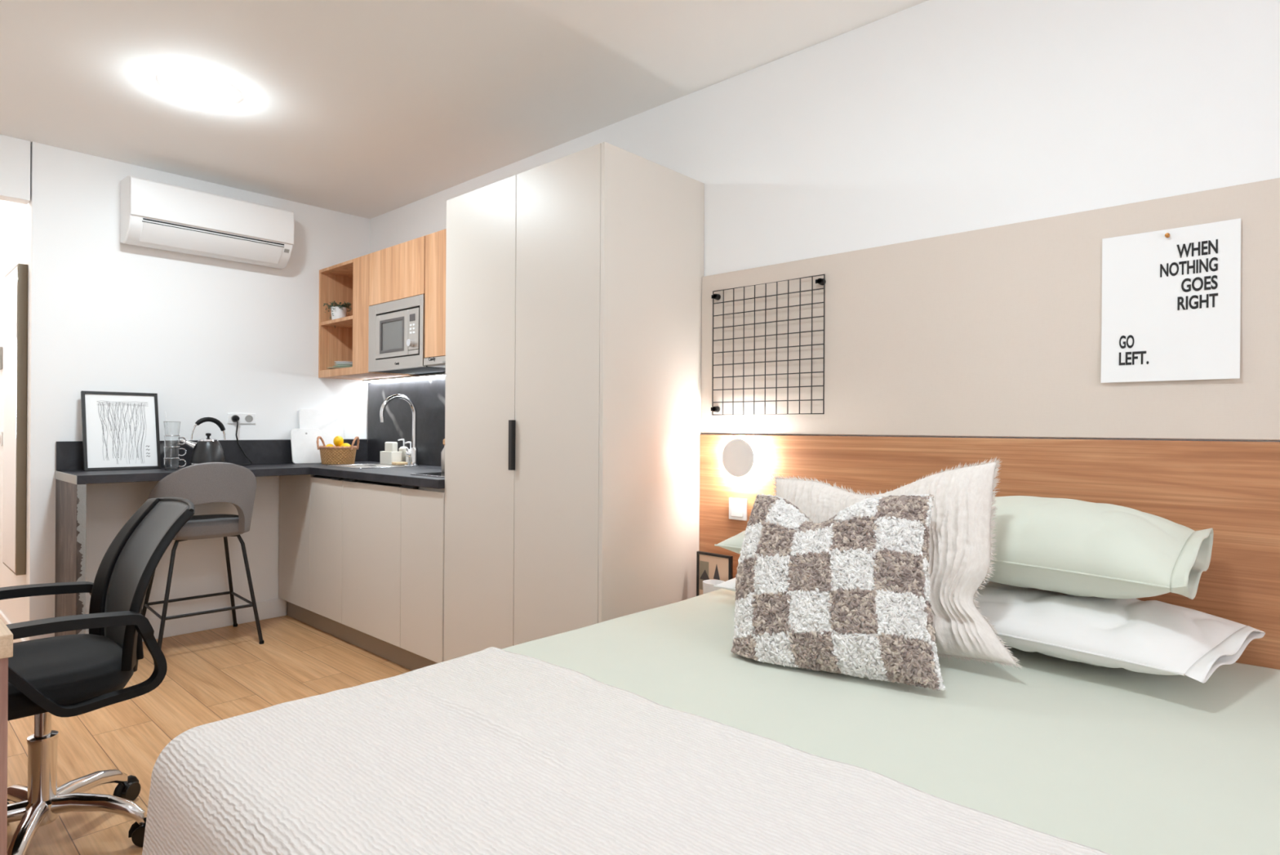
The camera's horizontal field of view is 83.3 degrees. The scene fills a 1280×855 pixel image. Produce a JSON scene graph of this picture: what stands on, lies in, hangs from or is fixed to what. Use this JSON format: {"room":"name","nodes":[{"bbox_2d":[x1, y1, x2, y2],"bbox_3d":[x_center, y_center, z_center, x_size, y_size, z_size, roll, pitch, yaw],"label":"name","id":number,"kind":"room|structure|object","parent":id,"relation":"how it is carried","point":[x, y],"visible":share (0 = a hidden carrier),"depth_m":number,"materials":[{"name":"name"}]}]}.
{"room":"studio apartment","nodes":[
{"label":"studio apartment","id":0,"kind":"room"},
{"bbox_2d":[0,141,370,640],"bbox_3d":[-3.031,-0.126,4.801,1.850,2.530,1.830,0,0,42],"label":"wall","id":1,"kind":"structure","parent":0,"point":[215,338],"depth_m":3.94,"materials":[{"name":"white paint"}]},
{"bbox_2d":[0,346,2,369],"bbox_3d":[-3.716,-0.401,4.174,0.100,0.130,0.022,0,0,42],"label":"intercom","id":2,"kind":"object","parent":1,"relation":"attached to","point":[1,347],"visible":1,"depth_m":4.14,"materials":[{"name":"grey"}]},
{"bbox_2d":[0,431,2,445],"bbox_3d":[-3.693,0.064,4.157,0.080,0.080,0.012,0,0,42],"label":"light switch","id":3,"kind":"object","parent":1,"relation":"attached to","point":[1,433],"visible":1,"depth_m":4.13,"materials":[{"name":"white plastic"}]},
{"bbox_2d":[0,609,25,642],"bbox_3d":[-3.659,1.095,4.120,1.850,0.080,0.012,0,0,42],"label":"baseboard","id":4,"kind":"structure","parent":1,"relation":"attached to","point":[3,617],"depth_m":3.94,"materials":[{"name":"white paint"}]},
{"bbox_2d":[2,263,27,575],"bbox_3d":[-3.222,-0.040,3.709,0.460,1.535,0.040,0,0,42],"label":"wall mirror","id":5,"kind":"object","parent":1,"relation":"attached to","point":[15,282],"visible":1,"depth_m":3.57,"materials":[{"name":"brown mirror"}]},
{"bbox_2d":[2,266,17,573],"bbox_3d":[-3.233,-0.040,3.696,0.436,1.511,0.005,0,0,42],"label":"mirror glass","id":6,"kind":"object","parent":5,"relation":"attached to","point":[10,511],"depth_m":3.66,"materials":[{"name":"white"}]},
{"bbox_2d":[0,134,30,204],"bbox_3d":[-3.341,-1.249,3.158,0.096,0.289,1.014,0,0,42],"label":"trim","id":7,"kind":"structure","parent":1,"relation":"attached to","point":[15,153],"depth_m":3.46,"materials":[{"name":"white paint"}]},
{"bbox_2d":[85,598,285,641],"bbox_3d":[-2.519,1.087,3.989,0.012,0.110,1.070,0,0,42],"label":"baseboard","id":8,"kind":"structure","parent":1,"relation":"attached to","point":[267,609],"depth_m":4.10,"materials":[{"name":"white paint"}]},
{"bbox_2d":[120,175,293,268],"bbox_3d":[-2.368,-1.118,3.984,0.219,0.338,0.798,0,0,42],"label":"air conditioner","id":9,"kind":"object","parent":1,"relation":"attached to","point":[156,215],"visible":1,"depth_m":3.88,"materials":[{"name":"white plastic"}]},
{"bbox_2d":[227,413,255,423],"bbox_3d":[-2.321,-0.052,4.198,0.010,0.060,0.149,0,0,42],"label":"wall socket","id":10,"kind":"object","parent":1,"relation":"attached to","point":[245,418],"visible":1,"depth_m":4.20,"materials":[{"name":"white plastic"}]},
{"bbox_2d":[231,414,253,465],"bbox_3d":[-2.320,0.073,4.111,0.106,0.288,0.187,0,0,28],"label":"power cable","id":11,"kind":"object","parent":10,"relation":"hanging from","point":[235,418],"visible":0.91,"depth_m":4.14,"materials":[{"name":"black plastic"}]},
{"bbox_2d":[244,414,253,422],"bbox_3d":[-2.294,-0.052,4.223,0.003,0.042,0.042,0,0,42],"label":"outlet","id":12,"kind":"object","parent":10,"relation":"attached to","point":[248,418],"depth_m":4.22,"materials":[{"name":"grey plastic"}]},
{"bbox_2d":[7,614,411,854],"bbox_3d":[-1.088,1.190,2.265,8.350,0.080,2.950,0,0,42],"label":"floor","id":13,"kind":"structure","parent":0,"point":[211,675],"depth_m":2.99,"materials":[{"name":"brown wood"}]},
{"bbox_2d":[0,617,13,854],"bbox_3d":[-1.988,0.769,1.672,1.516,0.750,0.629,0,0,42],"label":"desk","id":14,"kind":"object","parent":13,"relation":"on","point":[6,634],"visible":1,"depth_m":1.39,"materials":[{"name":"brown wood"}]},
{"bbox_2d":[0,497,195,854],"bbox_3d":[-1.613,0.679,1.964,0.585,0.933,0.639,0,0,42],"label":"office chair","id":15,"kind":"object","parent":13,"relation":"on","point":[68,675],"visible":0.94,"depth_m":1.94,"materials":[{"name":"black fabric"}]},
{"bbox_2d":[112,774,138,796],"bbox_3d":[-1.574,1.098,2.212,0.013,0.052,0.089,0,0,11],"label":"caster wheel","id":16,"kind":"object","parent":15,"relation":"attached to","point":[127,785],"depth_m":2.19,"materials":[{"name":"black plastic"}]},
{"bbox_2d":[128,817,146,837],"bbox_3d":[-1.361,1.100,1.989,0.087,0.051,0.015,0,0,-9],"label":"caster wheel","id":17,"kind":"object","parent":15,"relation":"attached to","point":[137,829],"depth_m":1.97,"materials":[{"name":"black plastic"}]},
{"bbox_2d":[142,462,264,663],"bbox_3d":[-2.295,0.657,3.768,0.507,0.972,0.594,0,0,-45],"label":"bar stool","id":18,"kind":"object","parent":13,"relation":"on","point":[208,482],"visible":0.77,"depth_m":3.62,"materials":[{"name":"grey fabric"}]},
{"bbox_2d":[54,461,444,635],"bbox_3d":[-1.690,0.684,3.569,1.796,0.925,1.636,0,0,42],"label":"countertop","id":19,"kind":"structure","parent":13,"relation":"on","point":[70,485],"depth_m":3.41,"materials":[{"name":"stone"}]},
{"bbox_2d":[80,391,160,471],"bbox_3d":[-2.664,0.018,3.701,0.100,0.400,0.325,0,0,42],"label":"picture frame","id":20,"kind":"object","parent":19,"relation":"on","point":[121,429],"visible":0.98,"depth_m":3.69,"materials":[{"name":"black metal"}]},
{"bbox_2d":[164,457,186,470],"bbox_3d":[-2.392,0.186,3.693,0.070,0.062,0.093,0,0,12],"label":"glass mug","id":21,"kind":"object","parent":19,"relation":"on","point":[170,464],"visible":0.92,"depth_m":3.66,"materials":[{"name":"clear glass"}]},
{"bbox_2d":[164,457,179,470],"bbox_3d":[-2.395,0.186,3.682,0.068,0.061,0.068,0,0,42],"label":"cup","id":22,"kind":"object","parent":21,"relation":"on","point":[170,464],"depth_m":3.66,"materials":[{"name":"clear glass"}]},
{"bbox_2d":[164,446,186,457],"bbox_3d":[-2.392,0.128,3.693,0.070,0.062,0.093,0,0,12],"label":"glass mug","id":23,"kind":"object","parent":21,"relation":"on","point":[169,451],"visible":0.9,"depth_m":3.66,"materials":[{"name":"clear glass"}]},
{"bbox_2d":[164,447,179,457],"bbox_3d":[-2.394,0.128,3.682,0.068,0.061,0.068,0,0,42],"label":"cup","id":24,"kind":"object","parent":23,"relation":"on","point":[169,452],"depth_m":3.66,"materials":[{"name":"clear glass"}]},
{"bbox_2d":[164,435,186,446],"bbox_3d":[-2.392,0.071,3.693,0.070,0.062,0.093,0,0,12],"label":"glass mug","id":25,"kind":"object","parent":23,"relation":"on","point":[169,440],"visible":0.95,"depth_m":3.66,"materials":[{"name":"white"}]},
{"bbox_2d":[163,421,180,435],"bbox_3d":[-2.394,0.006,3.682,0.076,0.075,0.076,0,0,42],"label":"glass tumbler","id":26,"kind":"object","parent":25,"relation":"on","point":[171,428],"visible":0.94,"depth_m":3.65,"materials":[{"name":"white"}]},
{"bbox_2d":[164,435,179,446],"bbox_3d":[-2.394,0.071,3.682,0.068,0.061,0.068,0,0,42],"label":"cup","id":27,"kind":"object","parent":25,"relation":"on","point":[169,441],"depth_m":3.66,"materials":[{"name":"clear glass"}]},
{"bbox_2d":[181,417,226,466],"bbox_3d":[-2.330,0.081,3.880,0.183,0.274,0.183,0,0,11],"label":"kettle","id":28,"kind":"object","parent":19,"relation":"on","point":[208,449],"visible":0.74,"depth_m":3.83,"materials":[{"name":"black metal"}]},
{"bbox_2d":[55,439,367,471],"bbox_3d":[-2.349,0.145,4.162,0.018,0.145,1.612,0,0,42],"label":"upstand","id":29,"kind":"object","parent":19,"relation":"on","point":[68,454],"visible":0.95,"depth_m":4.18,"materials":[{"name":"stone"}]},
{"bbox_2d":[289,428,321,463],"bbox_3d":[-2.041,0.114,4.409,0.050,0.213,0.183,0,0,42],"label":"cutting board","id":30,"kind":"object","parent":19,"relation":"on","point":[304,450],"visible":0.85,"depth_m":4.40,"materials":[{"name":"white plastic"}]},
{"bbox_2d":[298,408,343,445],"bbox_3d":[-1.998,0.053,4.520,0.043,0.334,0.272,0,0,42],"label":"cutting board","id":31,"kind":"object","parent":19,"relation":"on","point":[330,422],"visible":0.53,"depth_m":4.53,"materials":[{"name":"white plastic"}]},
{"bbox_2d":[316,435,359,464],"bbox_3d":[-1.836,0.138,4.377,0.250,0.168,0.187,0,0,0],"label":"basket","id":32,"kind":"object","parent":19,"relation":"on","point":[335,455],"visible":1,"depth_m":4.31,"materials":[{"name":"beige wicker"}]},
{"bbox_2d":[333,435,343,446],"bbox_3d":[-1.837,0.085,4.387,0.058,0.068,0.066,0,0,-22],"label":"lemon","id":33,"kind":"object","parent":32,"relation":"in","point":[338,440],"visible":0.84,"depth_m":4.36,"materials":[{"name":"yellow food"}]},
{"bbox_2d":[339,443,351,446],"bbox_3d":[-1.787,0.123,4.371,0.068,0.058,0.066,0,0,-19],"label":"lemon","id":34,"kind":"object","parent":32,"relation":"in","point":[342,444],"visible":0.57,"depth_m":4.35,"materials":[{"name":"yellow food"}]},
{"bbox_2d":[326,462,417,468],"bbox_3d":[-1.550,0.221,4.160,0.395,0.004,0.360,0,0,42],"label":"sink","id":35,"kind":"object","parent":19,"relation":"in","point":[375,464],"visible":0.85,"depth_m":4.15,"materials":[{"name":"silver metal"}]},
{"bbox_2d":[339,463,406,467],"bbox_3d":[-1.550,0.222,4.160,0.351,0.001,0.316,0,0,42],"label":"basin","id":36,"kind":"object","parent":35,"relation":"in","point":[352,465],"depth_m":4.15,"materials":[{"name":"silver metal"}]},
{"bbox_2d":[379,450,402,465],"bbox_3d":[-1.496,0.183,4.327,0.140,0.080,0.070,0,0,42],"label":"sponge holder","id":37,"kind":"object","parent":35,"relation":"on","point":[386,457],"visible":0.8,"depth_m":4.29,"materials":[{"name":"white ceramic"}]},
{"bbox_2d":[384,441,397,451],"bbox_3d":[-1.493,0.117,4.322,0.100,0.061,0.035,0,0,42],"label":"sponge","id":38,"kind":"object","parent":37,"relation":"on","point":[389,446],"visible":0.96,"depth_m":4.29,"materials":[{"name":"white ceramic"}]},
{"bbox_2d":[391,461,408,464],"bbox_3d":[-1.416,0.211,4.244,0.054,0.016,0.075,0,0,42],"label":"wooden tray","id":39,"kind":"object","parent":35,"relation":"on","point":[401,462],"visible":1,"depth_m":4.22,"materials":[{"name":"brown wood"}]},
{"bbox_2d":[379,394,418,465],"bbox_3d":[-1.406,0.015,4.201,0.092,0.417,0.228,0,0,42],"label":"faucet","id":40,"kind":"object","parent":19,"relation":"on","point":[413,454],"visible":0.99,"depth_m":4.24,"materials":[{"name":"silver metal"}]},
{"bbox_2d":[398,438,408,462],"bbox_3d":[-1.431,0.146,4.361,0.057,0.154,0.056,0,0,42],"label":"soap dispenser","id":41,"kind":"object","parent":19,"relation":"on","point":[402,449],"visible":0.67,"depth_m":4.34,"materials":[{"name":"white plastic"}]},
{"bbox_2d":[399,446,408,462],"bbox_3d":[-1.431,0.169,4.360,0.056,0.108,0.056,0,0,42],"label":"bottle","id":42,"kind":"object","parent":41,"relation":"attached to","point":[402,449],"depth_m":4.34,"materials":[{"name":"white ceramic"}]},
{"bbox_2d":[404,441,411,464],"bbox_3d":[-1.378,0.154,4.325,0.057,0.139,0.056,0,0,42],"label":"soap dispenser","id":43,"kind":"object","parent":19,"relation":"on","point":[407,458],"visible":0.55,"depth_m":4.30,"materials":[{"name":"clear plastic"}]},
{"bbox_2d":[405,448,410,464],"bbox_3d":[-1.378,0.177,4.325,0.056,0.094,0.056,0,0,42],"label":"bottle","id":44,"kind":"object","parent":43,"relation":"attached to","point":[407,459],"depth_m":4.30,"materials":[{"name":"white plastic"}]},
{"bbox_2d":[409,471,444,477],"bbox_3d":[-0.818,0.224,3.473,0.368,0.006,0.428,0,0,42],"label":"cooktop","id":45,"kind":"object","parent":19,"relation":"in","point":[440,474],"visible":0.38,"depth_m":3.39,"materials":[{"name":"black"}]},
{"bbox_2d":[440,438,444,472],"bbox_3d":[-0.937,0.135,3.507,0.060,0.168,0.060,0,0,42],"label":"bottle","id":46,"kind":"object","parent":45,"relation":"on","point":[442,455],"visible":0.28,"depth_m":3.48,"materials":[{"name":"grey glass"}]},
{"bbox_2d":[278,474,400,647],"bbox_3d":[-1.473,0.648,4.064,1.426,0.768,0.571,0,0,42],"label":"base cabinet","id":47,"kind":"object","parent":13,"relation":"on","point":[340,551],"visible":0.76,"depth_m":3.78,"materials":[{"name":"beige paint"}]},
{"bbox_2d":[287,601,437,670],"bbox_3d":[-1.485,1.089,3.786,1.787,0.118,0.014,0,0,42],"label":"plinth","id":48,"kind":"object","parent":13,"relation":"on","point":[411,660],"visible":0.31,"depth_m":3.75,"materials":[{"name":"beige"}]},
{"bbox_2d":[398,484,444,662],"bbox_3d":[-0.814,0.652,3.462,0.356,0.768,0.571,0,0,42],"label":"base cabinet","id":49,"kind":"object","parent":13,"relation":"on","point":[422,508],"visible":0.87,"depth_m":3.25,"materials":[{"name":"beige paint"}]},
{"bbox_2d":[443,142,704,661],"bbox_3d":[-0.306,0.084,3.018,0.981,2.143,0.588,0,0,42],"label":"wardrobe","id":50,"kind":"object","parent":13,"relation":"on","point":[574,281],"visible":0.67,"depth_m":2.72,"materials":[{"name":"beige"}]},
{"bbox_3d":[0.353,0.865,1.472,1.527,0.588,1.901,0,0,42],"label":"bed","id":51,"kind":"object","parent":13,"relation":"on","visible":0},
{"bbox_2d":[142,646,1111,854],"bbox_3d":[-0.074,0.836,1.004,1.674,0.606,0.769,0,0,42],"label":"blanket","id":52,"kind":"object","parent":51,"relation":"on","point":[491,750],"visible":1,"depth_m":1.10,"materials":[{"name":"white fabric"}]},
{"bbox_2d":[502,587,1279,854],"bbox_3d":[0.356,0.720,1.475,1.577,0.336,1.825,0,0,42],"label":"sheet","id":53,"kind":"object","parent":51,"relation":"on","point":[1113,761],"visible":0.46,"depth_m":1.35,"materials":[{"name":"green fabric"}]},
{"bbox_2d":[713,577,736,591],"bbox_3d":[0.596,0.493,2.237,0.590,0.109,0.433,0,0,39],"label":"pillow","id":54,"kind":"object","parent":53,"relation":"on","point":[730,584],"visible":0.02,"depth_m":2.24,"materials":[{"name":"white fabric"}]},
{"bbox_2d":[714,530,745,554],"bbox_3d":[0.593,0.363,2.241,0.602,0.152,0.430,0,0,42],"label":"pillow","id":55,"kind":"object","parent":54,"relation":"on","point":[734,544],"visible":0.05,"depth_m":2.25,"materials":[{"name":"green fabric"}]},
{"bbox_2d":[730,493,945,690],"bbox_3d":[0.459,0.352,1.704,0.536,0.395,0.265,0,0,36],"label":"cushion","id":56,"kind":"object","parent":53,"relation":"on","point":[846,593],"visible":1,"depth_m":1.63,"materials":[{"name":"fabric"}]},
{"bbox_2d":[772,457,1022,668],"bbox_3d":[0.607,0.309,1.841,0.706,0.483,0.210,0,0,38],"label":"cushion","id":57,"kind":"object","parent":53,"relation":"on","point":[961,552],"visible":0.41,"depth_m":1.70,"materials":[{"name":"white fabric"}]},
{"bbox_2d":[973,578,1265,682],"bbox_3d":[1.059,0.477,1.782,0.454,0.137,0.688,0,0,-42],"label":"pillow","id":58,"kind":"object","parent":53,"relation":"on","point":[1155,637],"visible":0.67,"depth_m":1.61,"materials":[{"name":"white fabric"}]},
{"bbox_2d":[985,495,1213,599],"bbox_3d":[1.047,0.295,1.847,0.368,0.223,0.628,0,0,-45],"label":"pillow","id":59,"kind":"object","parent":58,"relation":"on","point":[1064,545],"visible":0.72,"depth_m":1.68,"materials":[{"name":"green fabric"}]},
{"bbox_3d":[0.267,0.929,2.742,0.241,0.420,0.169,0,0,42],"label":"nightstand","id":60,"kind":"object","parent":13,"relation":"on","visible":0},
{"bbox_2d":[702,579,724,594],"bbox_3d":[0.275,0.646,2.680,0.084,0.143,0.084,0,0,42],"label":"cup","id":61,"kind":"object","parent":60,"relation":"on","point":[708,584],"visible":0.24,"depth_m":2.66,"materials":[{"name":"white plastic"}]},
{"bbox_2d":[696,551,733,595],"bbox_3d":[0.284,0.600,2.752,0.160,0.236,0.016,0,0,42],"label":"picture frame","id":62,"kind":"object","parent":60,"relation":"on","point":[709,566],"visible":0.51,"depth_m":2.76,"materials":[{"name":"black metal"}]},
{"bbox_2d":[0,0,928,218],"bbox_3d":[-1.072,-1.420,2.265,8.350,0.080,2.950,0,0,42],"label":"ceiling","id":63,"kind":"structure","parent":0,"point":[366,108],"depth_m":2.81,"materials":[{"name":"white paint"}]},
{"bbox_2d":[368,0,1279,486],"bbox_3d":[0.600,-0.104,2.661,6.400,2.530,0.100,0,0,42],"label":"wall","id":64,"kind":"structure","parent":0,"point":[930,118],"depth_m":2.23,"materials":[{"name":"white paint"}]},
{"bbox_2d":[318,253,418,380],"bbox_3d":[-1.669,-0.649,4.434,0.650,0.678,0.334,0,0,42],"label":"shelf unit","id":65,"kind":"object","parent":64,"relation":"attached to","point":[346,282],"visible":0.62,"depth_m":4.47,"materials":[{"name":"brown wood"}]},
{"bbox_2d":[327,367,343,368],"bbox_3d":[-1.858,-0.365,4.542,0.216,0.014,0.216,0,0,42],"label":"plate","id":66,"kind":"object","parent":65,"relation":"on","point":[327,367],"visible":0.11,"depth_m":4.46,"materials":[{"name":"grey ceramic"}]},
{"bbox_2d":[333,365,352,367],"bbox_3d":[-1.849,-0.377,4.537,0.164,0.013,0.164,0,0,42],"label":"plate","id":67,"kind":"object","parent":66,"relation":"on","point":[333,366],"visible":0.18,"depth_m":4.48,"materials":[{"name":"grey ceramic"}]},
{"bbox_2d":[333,363,352,365],"bbox_3d":[-1.841,-0.391,4.530,0.156,0.014,0.156,0,0,42],"label":"plate","id":68,"kind":"object","parent":67,"relation":"on","point":[338,364],"visible":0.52,"depth_m":4.47,"materials":[{"name":"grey ceramic"}]},
{"bbox_2d":[333,360,352,363],"bbox_3d":[-1.841,-0.404,4.530,0.156,0.014,0.156,0,0,42],"label":"plate","id":69,"kind":"object","parent":68,"relation":"on","point":[336,362],"visible":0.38,"depth_m":4.47,"materials":[{"name":"white ceramic"}]},
{"bbox_2d":[323,301,351,328],"bbox_3d":[-1.878,-0.700,4.476,0.168,0.155,0.168,0,0,-34],"label":"potted plant","id":70,"kind":"object","parent":65,"relation":"on","point":[340,311],"visible":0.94,"depth_m":4.45,"materials":[{"name":"green plant"}]},
{"bbox_2d":[362,373,445,382],"bbox_3d":[-1.153,-0.300,4.136,1.760,0.013,0.040,0,0,42],"label":"strip light","id":71,"kind":"object","parent":65,"relation":"attached to","point":[440,374],"visible":0.56,"depth_m":4.35,"materials":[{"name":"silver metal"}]},
{"bbox_2d":[368,235,425,306],"bbox_3d":[-1.210,-0.837,4.018,0.583,0.297,0.336,0,0,42],"label":"upper cabinet","id":72,"kind":"object","parent":64,"relation":"attached to","point":[397,272],"visible":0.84,"depth_m":3.87,"materials":[{"name":"brown wood"}]},
{"bbox_2d":[368,293,445,374],"bbox_3d":[-1.230,-0.498,3.993,0.576,0.372,0.342,0,0,42],"label":"microwave","id":73,"kind":"object","parent":72,"relation":"attached to","point":[396,328],"visible":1,"depth_m":3.88,"materials":[{"name":"silver metal"}]},
{"bbox_2d":[367,376,445,466],"bbox_3d":[-1.134,-0.043,4.160,1.776,0.537,0.018,0,0,42],"label":"backsplash","id":74,"kind":"structure","parent":64,"relation":"attached to","point":[427,394],"depth_m":4.39,"materials":[{"name":"stone"}]},
{"bbox_2d":[423,355,445,367],"bbox_3d":[-0.800,-0.333,3.618,0.557,0.042,0.315,0,0,42],"label":"hood","id":75,"kind":"object","parent":64,"relation":"attached to","point":[436,362],"visible":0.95,"depth_m":3.63,"materials":[{"name":"silver metal"}]},
{"bbox_2d":[424,228,446,357],"bbox_3d":[-0.786,-0.669,3.631,0.555,0.627,0.336,0,0,42],"label":"upper cabinet","id":76,"kind":"object","parent":64,"relation":"attached to","point":[435,242],"visible":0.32,"depth_m":3.63,"materials":[{"name":"brown wood"}]},
{"bbox_2d":[699,434,1279,669],"bbox_3d":[1.212,0.589,2.014,2.618,1.112,0.024,0,0,42],"label":"headboard","id":77,"kind":"object","parent":64,"relation":"attached to","point":[1231,488],"visible":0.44,"depth_m":1.94,"materials":[{"name":"brown wood"}]},
{"bbox_2d":[728,497,746,520],"bbox_3d":[0.374,0.312,2.755,0.080,0.082,0.014,0,0,42],"label":"light switch","id":78,"kind":"object","parent":77,"relation":"attached to","point":[737,506],"visible":1,"depth_m":2.75,"materials":[{"name":"white plastic"}]},
{"bbox_2d":[722,438,754,476],"bbox_3d":[0.382,0.114,2.730,0.144,0.144,0.041,0,0,42],"label":"wall lamp","id":79,"kind":"object","parent":77,"relation":"attached to","point":[738,455],"visible":1,"depth_m":2.71,"materials":[{"name":"white glass"}]},
{"bbox_2d":[701,177,1279,439],"bbox_3d":[1.220,-0.285,2.017,2.618,0.628,0.018,0,0,42],"label":"wall panel","id":80,"kind":"object","parent":64,"relation":"attached to","point":[992,331],"visible":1,"depth_m":2.17,"materials":[{"name":"beige painted board"}]},
{"bbox_2d":[711,274,826,415],"bbox_3d":[0.466,-0.292,2.674,0.484,0.489,0.025,0,0,42],"label":"grid","id":81,"kind":"object","parent":80,"relation":"attached to","point":[822,282],"visible":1,"depth_m":2.64,"materials":[{"name":"black metal"}]},
{"bbox_2d":[1100,217,1240,382],"bbox_3d":[1.364,-0.317,1.863,0.291,0.393,0.011,0,0,43],"label":"poster","id":82,"kind":"object","parent":80,"relation":"attached to","point":[1171,305],"visible":1,"depth_m":1.86,"materials":[{"name":"white paper"}]},
{"bbox_2d":[1164,232,1169,237],"bbox_3d":[1.363,-0.497,1.861,0.011,0.011,0.013,0,0,42],"label":"pin","id":83,"kind":"object","parent":82,"relation":"attached to","point":[1167,234],"visible":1,"depth_m":1.86,"materials":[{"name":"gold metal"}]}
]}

